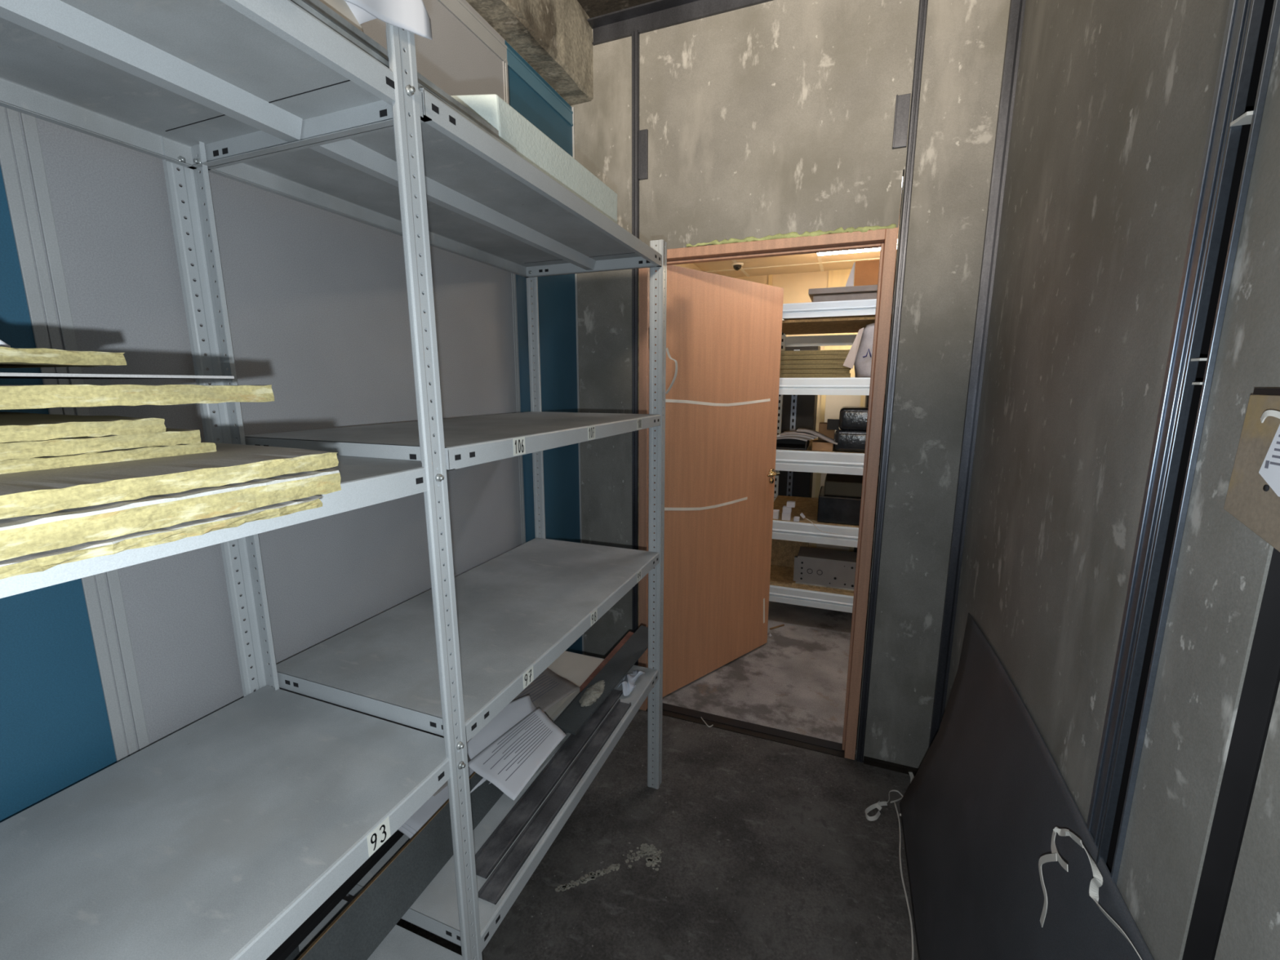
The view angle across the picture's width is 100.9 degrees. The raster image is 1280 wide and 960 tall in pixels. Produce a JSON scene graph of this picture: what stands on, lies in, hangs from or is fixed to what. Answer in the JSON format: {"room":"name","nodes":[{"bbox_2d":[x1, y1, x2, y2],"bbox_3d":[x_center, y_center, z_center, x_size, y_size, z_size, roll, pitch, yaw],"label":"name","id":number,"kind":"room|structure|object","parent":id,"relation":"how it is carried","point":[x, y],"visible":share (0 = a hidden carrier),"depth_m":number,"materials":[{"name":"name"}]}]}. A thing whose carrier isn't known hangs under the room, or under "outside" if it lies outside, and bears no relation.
{"room":"storage room","nodes":[
{"label":"storage room","id":0,"kind":"room"},
{"bbox_2d":[0,0,703,902],"bbox_3d":[-0.645,-0.098,1.672,0.130,2.667,7.120,4,11,21],"label":"wall","id":1,"kind":"structure","parent":0,"point":[317,301],"depth_m":1.12,"materials":[{"name":"paint"}]},
{"bbox_2d":[0,106,149,762],"bbox_3d":[-0.895,0.091,0.864,0.004,2.580,0.046,4,11,21],"label":"trim","id":2,"kind":"structure","parent":1,"relation":"attached to","point":[8,168],"depth_m":0.81,"materials":[{"name":"metal"}]},
{"bbox_2d":[437,0,573,125],"bbox_3d":[-1.073,-1.131,0.169,0.006,0.054,4.391,4,11,21],"label":"trim","id":3,"kind":"structure","parent":1,"relation":"attached to","point":[458,8],"depth_m":1.75,"materials":[{"name":"metal"}]},
{"bbox_2d":[502,58,525,544],"bbox_3d":[-0.451,-0.121,1.987,0.005,2.600,0.021,4,11,21],"label":"trim","id":4,"kind":"structure","parent":1,"relation":"attached to","point":[504,64],"depth_m":1.93,"materials":[{"name":"metal"}]},
{"bbox_2d":[466,0,593,106],"bbox_3d":[-1.073,-1.327,0.138,0.202,0.292,4.400,4,11,21],"label":"beam","id":5,"kind":"structure","parent":1,"relation":"on","point":[554,37],"depth_m":1.88,"materials":[{"name":"concrete"}]},
{"bbox_2d":[571,106,584,654],"bbox_3d":[-0.278,-0.228,2.415,0.008,2.660,0.008,4,11,21],"label":"trim","id":6,"kind":"structure","parent":1,"relation":"attached to","point":[572,108],"depth_m":2.37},
{"bbox_2d":[577,0,655,17],"bbox_3d":[-0.297,-1.505,-0.118,1.909,0.150,4.550,4,11,21],"label":"ceiling","id":7,"kind":"structure","parent":0,"point":[593,8],"depth_m":2.02,"materials":[{"name":"concrete"}]},
{"bbox_2d":[395,600,918,959],"bbox_3d":[0.705,1.368,1.403,3.230,0.120,7.120,4,11,21],"label":"floor","id":8,"kind":"structure","parent":0,"point":[771,851],"depth_m":1.80,"materials":[{"name":"concrete"}]},
{"bbox_2d":[0,0,666,959],"bbox_3d":[-0.531,0.351,1.018,0.524,2.015,2.116,4,11,21],"label":"shelving unit","id":9,"kind":"object","parent":8,"relation":"on","point":[219,837],"depth_m":0.86,"materials":[{"name":"grey metal"}]},
{"bbox_2d":[0,495,324,579],"bbox_3d":[-0.694,0.059,0.337,0.510,0.017,0.683,4,11,21],"label":"slab","id":10,"kind":"object","parent":9,"relation":"on","point":[42,561],"visible":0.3,"depth_m":0.42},
{"bbox_2d":[0,468,341,560],"bbox_3d":[-0.691,0.040,0.346,0.505,0.028,0.708,4,11,21],"label":"slab","id":11,"kind":"object","parent":10,"relation":"on","point":[21,535],"visible":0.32,"depth_m":0.42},
{"bbox_2d":[0,442,338,519],"bbox_3d":[-0.695,0.019,0.348,0.495,0.019,0.715,4,11,21],"label":"slab","id":12,"kind":"object","parent":11,"relation":"on","point":[43,491],"visible":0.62,"depth_m":0.45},
{"bbox_2d":[0,441,217,474],"bbox_3d":[-0.748,0.006,0.337,0.361,0.013,0.660,4,11,21],"label":"slab","id":13,"kind":"object","parent":12,"relation":"on","point":[12,465],"visible":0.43,"depth_m":0.49,"materials":[{"name":"yellow"}]},
{"bbox_2d":[0,427,200,460],"bbox_3d":[-0.751,-0.005,0.329,0.361,0.015,0.648,4,11,21],"label":"slab","id":14,"kind":"object","parent":13,"relation":"on","point":[171,437],"visible":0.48,"depth_m":0.48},
{"bbox_2d":[0,412,165,442],"bbox_3d":[-0.756,-0.016,0.313,0.361,0.015,0.618,4,11,21],"label":"slab","id":15,"kind":"object","parent":14,"relation":"on","point":[14,426],"visible":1,"depth_m":0.49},
{"bbox_2d":[284,945,299,959],"bbox_3d":[-0.841,0.943,0.688,0.140,0.060,0.730,4,11,21],"label":"bundle","id":16,"kind":"object","parent":9,"relation":"on","point":[295,954],"visible":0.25,"depth_m":0.99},
{"bbox_2d":[266,830,404,959],"bbox_3d":[-0.751,0.879,0.815,0.150,0.016,1.050,4,11,21],"label":"board","id":17,"kind":"object","parent":16,"relation":"on","point":[290,944],"visible":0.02,"depth_m":1.04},
{"bbox_2d":[319,0,363,31],"bbox_3d":[-0.560,-0.550,0.399,0.094,0.115,0.795,4,11,21],"label":"cardboard box","id":18,"kind":"object","parent":9,"relation":"on","point":[340,7],"visible":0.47,"depth_m":0.72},
{"bbox_2d":[343,0,432,39],"bbox_3d":[-0.441,-0.598,0.607,0.205,0.168,0.337,4,11,21],"label":"paper sheet","id":19,"kind":"object","parent":9,"relation":"hanging from","point":[411,15],"visible":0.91,"depth_m":0.69,"materials":[{"name":"paper"}]},
{"bbox_2d":[296,771,503,959],"bbox_3d":[-0.537,0.840,0.926,0.064,0.083,1.321,4,11,20],"label":"board","id":20,"kind":"object","parent":9,"relation":"on","point":[360,928],"visible":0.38,"depth_m":1.05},
{"bbox_2d":[511,667,579,711],"bbox_3d":[-0.370,0.682,1.649,0.242,0.028,0.422,6,12,31],"label":"newspaper","id":21,"kind":"object","parent":20,"relation":"on","point":[548,688],"visible":0.32,"depth_m":1.68,"materials":[{"name":"grey paper"}]},
{"bbox_2d":[432,733,471,795],"bbox_3d":[-0.504,0.721,1.404,0.202,0.028,0.280,5,11,27],"label":"newspaper","id":22,"kind":"object","parent":21,"relation":"on","point":[445,784],"visible":0.02,"depth_m":1.27,"materials":[{"name":"grey paper"}]},
{"bbox_2d":[290,0,515,152],"bbox_3d":[-0.467,-0.522,0.427,0.044,0.052,1.205,4,11,21],"label":"channel","id":23,"kind":"object","parent":9,"relation":"on","point":[316,8],"visible":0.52,"depth_m":0.70,"materials":[{"name":"metal"}]},
{"bbox_2d":[431,650,604,734],"bbox_3d":[-0.381,0.726,1.742,0.300,0.020,0.650,4,11,21],"label":"board","id":24,"kind":"object","parent":9,"relation":"on","point":[575,668],"visible":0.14,"depth_m":1.91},
{"bbox_2d":[450,93,617,223],"bbox_3d":[-0.302,-0.708,1.263,0.280,0.121,0.607,4,11,21],"label":"block","id":25,"kind":"object","parent":9,"relation":"on","point":[530,143],"visible":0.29,"depth_m":1.12,"materials":[{"name":"plastic"}]},
{"bbox_2d":[475,688,622,879],"bbox_3d":[-0.215,0.778,1.472,0.052,0.013,0.745,4,11,21],"label":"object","id":26,"kind":"object","parent":9,"relation":"on","point":[498,843],"visible":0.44,"depth_m":1.34,"materials":[{"name":"metal"}]},
{"bbox_2d":[478,698,631,904],"bbox_3d":[-0.180,0.790,1.405,0.043,0.013,0.725,4,11,21],"label":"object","id":27,"kind":"object","parent":9,"relation":"on","point":[496,884],"visible":1,"depth_m":1.29,"materials":[{"name":"metal"}]},
{"bbox_2d":[553,692,580,733],"bbox_3d":[-0.192,0.732,1.713,0.065,0.018,0.250,4,11,21],"label":"board packer","id":28,"kind":"object","parent":9,"relation":"on","point":[580,692],"visible":0.02,"depth_m":1.70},
{"bbox_2d":[579,631,634,692],"bbox_3d":[-0.083,0.661,1.927,0.086,0.043,0.390,5,11,24],"label":"board","id":29,"kind":"object","parent":28,"relation":"on","point":[629,633],"visible":0.36,"depth_m":1.92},
{"bbox_2d":[553,625,654,735],"bbox_3d":[-0.087,0.658,1.819,0.088,0.038,0.652,5,11,24],"label":"board","id":30,"kind":"object","parent":29,"relation":"on","point":[572,719],"visible":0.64,"depth_m":1.77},
{"bbox_2d":[578,680,604,706],"bbox_3d":[-0.148,0.676,1.699,0.061,0.016,0.165,4,11,21],"label":"lump","id":31,"kind":"object","parent":30,"relation":"on","point":[594,691],"visible":1,"depth_m":1.68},
{"bbox_2d":[617,670,644,696],"bbox_3d":[-0.033,0.696,1.840,0.065,0.037,0.154,4,11,21],"label":"film","id":32,"kind":"object","parent":9,"relation":"on","point":[628,682],"visible":1,"depth_m":1.83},
{"bbox_2d":[665,347,677,394],"bbox_3d":[0.106,-0.368,1.788,0.046,0.155,0.014,-3,11,-14],"label":"strap","id":33,"kind":"object","parent":9,"relation":"hanging from","point":[667,348],"visible":1,"depth_m":1.79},
{"bbox_3d":[-0.492,0.766,1.331,0.235,0.012,0.320,4,11,21],"label":"paper sheet","id":34,"kind":"object","parent":9,"relation":"on","visible":0},
{"bbox_3d":[-0.499,0.761,1.338,0.235,0.012,0.320,4,11,21],"label":"paper sheet","id":35,"kind":"object","parent":34,"relation":"on","visible":0},
{"bbox_2d":[397,826,413,839],"bbox_3d":[-0.509,0.757,1.330,0.199,0.012,0.295,6,12,29],"label":"paper sheet","id":36,"kind":"object","parent":35,"relation":"on","point":[410,835],"visible":0.15,"depth_m":1.18,"materials":[{"name":"grey"}]},
{"bbox_2d":[401,779,486,835],"bbox_3d":[-0.497,0.753,1.330,0.199,0.012,0.295,6,12,29],"label":"paper sheet","id":37,"kind":"object","parent":36,"relation":"on","point":[413,832],"visible":0.12,"depth_m":1.18,"materials":[{"name":"grey"}]},
{"bbox_2d":[404,767,485,831],"bbox_3d":[-0.491,0.748,1.333,0.199,0.012,0.295,6,12,29],"label":"paper sheet","id":38,"kind":"object","parent":37,"relation":"on","point":[429,807],"visible":0.19,"depth_m":1.23,"materials":[{"name":"grey"}]},
{"bbox_2d":[555,863,620,892],"bbox_3d":[-0.162,1.256,1.672,0.217,0.002,0.033,-5,11,-24],"label":"plaster splash","id":39,"kind":"object","parent":8,"relation":"on","point":[593,875],"visible":1,"depth_m":1.67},
{"bbox_2d":[622,843,663,871],"bbox_3d":[0.010,1.243,1.747,0.130,0.002,0.112,4,11,21],"label":"plaster splash","id":40,"kind":"object","parent":8,"relation":"on","point":[646,849],"visible":1,"depth_m":1.75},
{"bbox_2d":[645,702,844,757],"bbox_3d":[0.457,1.123,2.405,0.886,0.006,0.084,4,11,21],"label":"threshold","id":41,"kind":"object","parent":8,"relation":"on","point":[803,741],"visible":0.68,"depth_m":2.38,"materials":[{"name":"wood"}]},
{"bbox_2d":[769,624,784,629],"bbox_3d":[0.880,0.943,3.393,0.117,0.012,0.011,-6,12,-29],"label":"stick","id":42,"kind":"object","parent":8,"relation":"on","point":[780,625],"visible":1,"depth_m":3.39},
{"bbox_2d":[786,349,799,496],"bbox_3d":[1.195,-0.108,4.186,0.040,1.800,0.031,4,11,21],"label":"steel post","id":43,"kind":"object","parent":8,"relation":"on","point":[794,397],"visible":0.3,"depth_m":4.11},
{"bbox_2d":[777,346,820,546],"bbox_3d":[1.045,-0.185,4.489,0.805,1.844,0.358,4,11,21],"label":"tall cabinet","id":44,"kind":"object","parent":8,"relation":"on","point":[806,405],"visible":0.1,"depth_m":4.19,"materials":[{"name":"metal"}]},
{"bbox_2d":[768,298,893,613],"bbox_3d":[1.515,-0.107,3.480,1.330,2.050,0.855,4,11,21],"label":"storage rack","id":45,"kind":"object","parent":8,"relation":"on","point":[842,316],"visible":0.11,"depth_m":3.26,"materials":[{"name":"metal"}]},
{"bbox_2d":[773,509,779,519],"bbox_3d":[0.858,0.220,3.414,0.075,0.052,0.050,4,11,21],"label":"box","id":46,"kind":"object","parent":45,"relation":"on","point":[775,512],"visible":0.49,"depth_m":3.38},
{"bbox_2d":[782,511,791,520],"bbox_3d":[0.935,0.230,3.374,0.052,0.046,0.050,4,11,21],"label":"box","id":47,"kind":"object","parent":45,"relation":"on","point":[785,516],"visible":0.89,"depth_m":3.35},
{"bbox_2d":[782,505,791,513],"bbox_3d":[0.940,0.188,3.373,0.052,0.035,0.050,4,11,21],"label":"box","id":48,"kind":"object","parent":47,"relation":"on","point":[785,509],"visible":0.89,"depth_m":3.35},
{"bbox_2d":[786,500,795,507],"bbox_3d":[0.963,0.154,3.368,0.050,0.032,0.050,4,11,21],"label":"box","id":49,"kind":"object","parent":48,"relation":"on","point":[789,504],"visible":1,"depth_m":3.35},
{"bbox_2d":[770,538,808,567],"bbox_3d":[1.064,0.473,3.768,0.260,0.300,0.015,4,11,21],"label":"panel","id":50,"kind":"object","parent":45,"relation":"on","point":[784,553],"visible":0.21,"depth_m":3.78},
{"bbox_2d":[776,438,809,450],"bbox_3d":[0.959,-0.234,3.383,0.225,0.054,0.235,4,11,21],"label":"document tray","id":51,"kind":"object","parent":45,"relation":"on","point":[784,443],"visible":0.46,"depth_m":3.42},
{"bbox_2d":[776,437,807,441],"bbox_3d":[0.964,-0.273,3.382,0.222,0.031,0.241,4,11,21],"label":"sheaf","id":52,"kind":"object","parent":51,"relation":"on","point":[802,439],"visible":0.12,"depth_m":3.26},
{"bbox_2d":[776,435,810,440],"bbox_3d":[0.979,-0.279,3.364,0.222,0.030,0.241,4,11,21],"label":"sheaf","id":53,"kind":"object","parent":52,"relation":"on","point":[806,438],"visible":0.24,"depth_m":3.25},
{"bbox_2d":[777,434,813,439],"bbox_3d":[0.994,-0.284,3.346,0.222,0.032,0.241,4,11,21],"label":"sheaf","id":54,"kind":"object","parent":53,"relation":"on","point":[778,435],"visible":0.27,"depth_m":3.23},
{"bbox_2d":[779,430,817,438],"bbox_3d":[1.009,-0.289,3.329,0.222,0.035,0.241,4,11,21],"label":"sheaf","id":55,"kind":"object","parent":54,"relation":"on","point":[793,432],"visible":0.77,"depth_m":3.24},
{"bbox_2d":[796,427,837,444],"bbox_3d":[1.102,-0.273,3.279,0.241,0.081,0.160,4,11,21],"label":"sheaf","id":56,"kind":"object","parent":55,"relation":"on","point":[799,429],"visible":0.93,"depth_m":3.23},
{"bbox_2d":[793,515,799,521],"bbox_3d":[0.992,0.247,3.346,0.033,0.022,0.050,4,11,21],"label":"box","id":57,"kind":"object","parent":45,"relation":"on","point":[795,518],"visible":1,"depth_m":3.33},
{"bbox_2d":[779,373,850,377],"bbox_3d":[1.091,-0.657,3.342,0.446,0.025,0.375,4,11,21],"label":"fibreboard","id":58,"kind":"object","parent":45,"relation":"on","point":[822,375],"visible":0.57,"depth_m":3.15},
{"bbox_2d":[779,368,849,373],"bbox_3d":[1.091,-0.684,3.339,0.436,0.025,0.371,4,11,21],"label":"fibreboard","id":59,"kind":"object","parent":58,"relation":"on","point":[781,371],"visible":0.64,"depth_m":3.17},
{"bbox_2d":[779,364,850,369],"bbox_3d":[1.095,-0.710,3.331,0.438,0.025,0.375,4,11,21],"label":"fibreboard","id":60,"kind":"object","parent":59,"relation":"on","point":[797,366],"visible":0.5,"depth_m":3.16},
{"bbox_2d":[780,359,845,364],"bbox_3d":[1.089,-0.737,3.330,0.440,0.025,0.371,4,11,21],"label":"fibreboard","id":61,"kind":"object","parent":60,"relation":"on","point":[821,361],"visible":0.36,"depth_m":3.16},
{"bbox_2d":[780,354,848,359],"bbox_3d":[1.093,-0.763,3.322,0.442,0.025,0.375,4,11,21],"label":"fibreboard","id":62,"kind":"object","parent":61,"relation":"on","point":[833,356],"visible":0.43,"depth_m":3.15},
{"bbox_2d":[780,349,849,355],"bbox_3d":[1.093,-0.790,3.320,0.432,0.025,0.371,4,11,21],"label":"fibreboard","id":63,"kind":"object","parent":62,"relation":"on","point":[843,351],"visible":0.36,"depth_m":3.15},
{"bbox_2d":[800,512,838,534],"bbox_3d":[1.098,0.271,3.275,0.056,0.095,0.257,-9,14,-42],"label":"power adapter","id":64,"kind":"object","parent":45,"relation":"hanging from","point":[802,514],"visible":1,"depth_m":3.32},
{"bbox_2d":[811,440,833,451],"bbox_3d":[1.131,-0.212,3.270,0.120,0.052,0.125,4,11,21],"label":"carton","id":65,"kind":"object","parent":45,"relation":"on","point":[824,446],"visible":0.89,"depth_m":3.21,"materials":[{"name":"cardboard"}]},
{"bbox_2d":[791,579,853,592],"bbox_3d":[1.386,0.675,3.467,0.720,0.009,0.330,4,11,21],"label":"board","id":66,"kind":"object","parent":45,"relation":"on","point":[793,582],"visible":0.21,"depth_m":3.38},
{"bbox_2d":[793,546,871,591],"bbox_3d":[1.350,0.585,3.422,0.665,0.184,0.230,4,11,21],"label":"chassis","id":67,"kind":"object","parent":66,"relation":"on","point":[821,567],"visible":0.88,"depth_m":3.39,"materials":[{"name":"metal"}]},
{"bbox_2d":[817,422,835,444],"bbox_3d":[1.205,-0.290,3.414,0.095,0.154,0.120,4,11,21],"label":"carton","id":68,"kind":"object","parent":45,"relation":"on","point":[823,429],"visible":0.34,"depth_m":3.36,"materials":[{"name":"cardboard"}]},
{"bbox_2d":[812,291,876,302],"bbox_3d":[1.490,-1.079,3.172,0.845,0.058,0.340,4,11,21],"label":"board","id":69,"kind":"object","parent":45,"relation":"on","point":[860,295],"visible":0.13,"depth_m":3.10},
{"bbox_2d":[808,284,893,302],"bbox_3d":[1.475,-1.124,3.159,0.870,0.033,0.360,4,11,21],"label":"board","id":70,"kind":"object","parent":69,"relation":"on","point":[868,288],"visible":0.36,"depth_m":3.09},
{"bbox_2d":[844,259,896,286],"bbox_3d":[1.506,-1.220,3.162,0.525,0.155,0.220,4,11,21],"label":"carton","id":71,"kind":"object","parent":70,"relation":"on","point":[865,273],"visible":0.29,"depth_m":3.11,"materials":[{"name":"orange cardboard"}]},
{"bbox_2d":[817,473,878,525],"bbox_3d":[1.449,0.125,3.349,0.590,0.261,0.360,4,11,21],"label":"equipment case","id":72,"kind":"object","parent":45,"relation":"on","point":[839,500],"visible":0.41,"depth_m":3.26,"materials":[{"name":"plastic"}]},
{"bbox_2d":[833,427,881,452],"bbox_3d":[1.460,-0.240,3.212,0.520,0.128,0.285,4,11,21],"label":"parcel","id":73,"kind":"object","parent":45,"relation":"on","point":[851,441],"visible":0.42,"depth_m":3.14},
{"bbox_2d":[826,418,839,430],"bbox_3d":[1.212,-0.349,3.317,0.070,0.065,0.025,4,11,21],"label":"carton","id":74,"kind":"object","parent":73,"relation":"on","point":[832,424],"visible":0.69,"depth_m":3.31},
{"bbox_2d":[839,406,884,431],"bbox_3d":[1.471,-0.369,3.189,0.500,0.133,0.275,4,11,21],"label":"parcel","id":75,"kind":"object","parent":73,"relation":"on","point":[851,418],"visible":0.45,"depth_m":3.13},
{"bbox_2d":[843,323,890,377],"bbox_3d":[1.390,-0.746,3.058,0.394,0.307,0.189,4,11,21],"label":"plastic bag","id":76,"kind":"object","parent":45,"relation":"on","point":[860,355],"visible":0.43,"depth_m":3.04,"materials":[{"name":"plastic"}]},
{"bbox_2d":[816,376,861,551],"bbox_3d":[1.621,-0.032,4.332,0.260,1.600,0.020,4,11,21],"label":"board","id":77,"kind":"object","parent":8,"relation":"on","point":[833,403],"visible":0.04,"depth_m":4.25,"materials":[{"name":"beige"}]},
{"bbox_2d":[853,395,884,552],"bbox_3d":[2.080,-0.113,4.094,0.675,1.844,0.358,4,11,21],"label":"tall cabinet","id":78,"kind":"object","parent":8,"relation":"on","point":[866,396],"visible":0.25,"depth_m":4.05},
{"bbox_2d":[865,772,914,821],"bbox_3d":[0.972,1.194,1.975,0.351,0.022,0.102,-8,13,-36],"label":"strap","id":79,"kind":"object","parent":8,"relation":"on","point":[877,805],"visible":0.78,"depth_m":1.94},
{"bbox_2d":[893,801,914,959],"bbox_3d":[0.737,1.301,1.419,0.020,0.006,1.195,4,11,21],"label":"cord","id":80,"kind":"object","parent":8,"relation":"on","point":[900,847],"visible":1,"depth_m":1.64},
{"bbox_2d":[899,613,1154,959],"bbox_3d":[0.680,0.959,0.982,0.137,0.827,1.935,4,11,21],"label":"sheet","id":81,"kind":"object","parent":8,"relation":"on","point":[985,801],"visible":0.98,"depth_m":1.17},
{"bbox_2d":[1038,826,1142,959],"bbox_3d":[0.663,0.669,0.782,0.033,0.196,0.304,3,11,17],"label":"strap","id":82,"kind":"object","parent":81,"relation":"hanging from","point":[1097,882],"visible":1,"depth_m":0.85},
{"bbox_2d":[571,0,1010,768],"bbox_3d":[0.459,-0.331,2.148,1.759,2.960,0.070,4,11,21],"label":"wall","id":83,"kind":"structure","parent":0,"point":[775,117],"depth_m":1.94,"materials":[{"name":"concrete"}]},
{"bbox_2d":[631,29,639,666],"bbox_3d":[-0.020,-0.315,2.293,0.029,2.875,0.016,4,11,21],"label":"trim","id":84,"kind":"structure","parent":83,"relation":"attached to","point":[635,37],"depth_m":2.21,"materials":[{"name":"metal"}]},
{"bbox_2d":[638,128,648,180],"bbox_3d":[0.013,-1.296,2.105,0.036,0.179,0.014,4,11,21],"label":"steel plate","id":85,"kind":"object","parent":83,"relation":"attached to","point":[642,134],"visible":1,"depth_m":2.10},
{"bbox_2d":[586,0,773,45],"bbox_3d":[0.485,-1.715,1.822,1.459,0.063,0.055,4,11,21],"label":"trim","id":86,"kind":"structure","parent":83,"relation":"attached to","point":[655,15],"depth_m":1.99,"materials":[{"name":"metal"}]},
{"bbox_2d":[638,227,898,759],"bbox_3d":[0.606,0.040,2.596,0.966,2.072,0.900,4,11,21],"label":"door","id":87,"kind":"structure","parent":83,"relation":"in","point":[723,333],"depth_m":2.57,"materials":[{"name":"brown wood"}]},
{"bbox_2d":[685,223,896,247],"bbox_3d":[0.538,-0.907,1.972,0.758,0.030,0.029,4,11,21],"label":"bead","id":88,"kind":"object","parent":87,"relation":"attached to","point":[793,234],"visible":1,"depth_m":1.95},
{"bbox_2d":[863,755,918,775],"bbox_3d":[0.424,1.121,2.373,1.524,0.022,0.020,4,11,21],"label":"trim","id":89,"kind":"structure","parent":83,"relation":"attached to","point":[867,760],"depth_m":2.14,"materials":[{"name":"metal"}]},
{"bbox_2d":[856,0,928,762],"bbox_3d":[0.914,-0.250,1.938,0.025,2.875,0.014,4,11,21],"label":"trim","id":90,"kind":"structure","parent":83,"relation":"attached to","point":[922,10],"depth_m":1.90,"materials":[{"name":"metal"}]},
{"bbox_2d":[892,93,911,149],"bbox_3d":[0.879,-1.207,1.778,0.044,0.160,0.018,4,11,21],"label":"steel plate","id":91,"kind":"object","parent":83,"relation":"attached to","point":[900,132],"visible":1,"depth_m":1.77,"materials":[{"name":"metal"}]},
{"bbox_2d":[693,187,902,277],"bbox_3d":[1.469,-1.521,3.019,3.332,0.104,2.650,4,11,21],"label":"ceiling","id":92,"kind":"structure","parent":0,"point":[812,262],"depth_m":4.08,"materials":[{"name":"beige paint"}]},
{"bbox_2d":[731,262,743,271],"bbox_3d":[0.744,-1.627,4.039,0.089,0.051,0.089,4,11,21],"label":"dome camera","id":93,"kind":"object","parent":92,"relation":"attached to","point":[736,266],"visible":1,"depth_m":4.01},
{"bbox_2d":[816,239,897,255],"bbox_3d":[1.698,-1.525,3.402,1.080,0.024,0.240,4,11,21],"label":"recessed light","id":94,"kind":"object","parent":92,"relation":"in","point":[879,248],"visible":0.19,"depth_m":3.58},
{"bbox_2d":[733,268,866,551],"bbox_3d":[2.021,-0.470,4.373,2.930,2.450,0.112,4,11,21],"label":"wall","id":95,"kind":"structure","parent":0,"point":[796,286],"depth_m":4.40,"materials":[{"name":"paint"}]},
{"bbox_2d":[944,0,1279,959],"bbox_3d":[0.433,0.091,-0.201,0.120,2.960,4.401,4,11,21],"label":"wall","id":96,"kind":"structure","parent":0,"point":[1113,103],"depth_m":0.85,"materials":[{"name":"concrete"}]},
{"bbox_2d":[928,0,1026,749],"bbox_3d":[1.150,-0.230,1.831,0.032,2.875,0.045,4,11,21],"label":"trim","id":97,"kind":"structure","parent":96,"relation":"attached to","point":[1016,11],"depth_m":1.79,"materials":[{"name":"metal"}]},
{"bbox_2d":[1086,0,1265,863],"bbox_3d":[0.731,-0.076,0.731,0.011,2.960,0.066,4,11,21],"label":"trim","id":98,"kind":"structure","parent":96,"relation":"attached to","point":[1244,17],"depth_m":0.72,"materials":[{"name":"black metal"}]},
{"bbox_2d":[1111,0,1279,885],"bbox_3d":[0.709,-0.065,0.671,0.007,2.960,0.005,4,11,21],"label":"trim","id":99,"kind":"structure","parent":96,"relation":"attached to","point":[1274,24],"depth_m":0.67,"materials":[{"name":"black metal"}]},
{"bbox_2d":[1191,382,1202,384],"bbox_3d":[0.721,-0.122,0.668,0.029,0.003,0.016,4,11,21],"label":"tie","id":100,"kind":"object","parent":96,"relation":"attached to","point":[1193,383],"visible":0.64,"depth_m":0.67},
{"bbox_2d":[1191,358,1207,360],"bbox_3d":[0.725,-0.153,0.672,0.029,0.003,0.019,4,11,21],"label":"tie","id":101,"kind":"object","parent":96,"relation":"attached to","point":[1192,359],"visible":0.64,"depth_m":0.67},
{"bbox_2d":[1230,111,1253,126],"bbox_3d":[0.723,-0.426,0.620,0.032,0.004,0.029,4,11,21],"label":"tie","id":102,"kind":"object","parent":96,"relation":"attached to","point":[1246,118],"visible":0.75,"depth_m":0.62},
{"bbox_2d":[1223,388,1279,551],"bbox_3d":[0.623,0.017,0.481,0.020,0.196,0.254,4,11,21],"label":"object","id":103,"kind":"object","parent":96,"relation":"attached to","point":[1253,494],"visible":1,"depth_m":0.56,"materials":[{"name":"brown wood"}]},
{"bbox_3d":[-0.796,-0.017,0.237,0.341,0.014,0.451,4,11,21],"label":"slab","id":104,"kind":"object","parent":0,"visible":0},
{"bbox_2d":[0,384,274,409],"bbox_3d":[-0.745,-0.056,0.362,0.381,0.021,0.730,4,11,21],"label":"slab","id":105,"kind":"object","parent":104,"relation":"on","point":[11,396],"visible":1,"depth_m":0.50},
{"bbox_3d":[-0.809,-0.045,0.226,0.281,0.009,0.430,4,11,21],"label":"slab","id":106,"kind":"object","parent":105,"relation":"on","visible":0},
{"bbox_2d":[0,372,234,378],"bbox_3d":[-0.760,-0.075,0.362,0.290,0.003,0.725,4,11,21],"label":"sheet","id":107,"kind":"object","parent":106,"relation":"on","point":[2,375],"visible":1,"depth_m":0.56,"materials":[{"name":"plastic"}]},
{"bbox_3d":[-0.836,-0.059,0.234,0.221,0.011,0.431,4,11,21],"label":"slab","id":108,"kind":"object","parent":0,"visible":0},
{"bbox_2d":[0,346,126,368],"bbox_3d":[-0.807,-0.088,0.333,0.281,0.016,0.642,4,11,21],"label":"slab","id":109,"kind":"object","parent":108,"relation":"on","point":[10,357],"visible":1,"depth_m":0.53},
{"bbox_2d":[0,339,10,347],"bbox_3d":[-0.617,-0.131,0.505,0.013,0.013,0.023,4,11,21],"label":"crumb","id":110,"kind":"object","parent":109,"relation":"on","point":[2,344],"visible":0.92,"depth_m":0.51,"materials":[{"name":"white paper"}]},
{"bbox_3d":[-0.375,0.685,1.466,0.193,0.053,0.280,4,11,21],"label":"paper sheet","id":111,"kind":"object","parent":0,"visible":0},
{"bbox_2d":[466,694,533,759],"bbox_3d":[-0.378,0.677,1.466,0.126,0.054,0.250,10,14,44],"label":"paper sheet","id":112,"kind":"object","parent":111,"relation":"on","point":[517,709],"visible":0.4,"depth_m":1.46,"materials":[{"name":"grey"}]},
{"bbox_2d":[467,706,566,800],"bbox_3d":[-0.312,0.704,1.398,0.150,0.040,0.295,4,11,21],"label":"printed page","id":113,"kind":"object","parent":112,"relation":"on","point":[510,762],"visible":1,"depth_m":1.36,"materials":[{"name":"white paper"}]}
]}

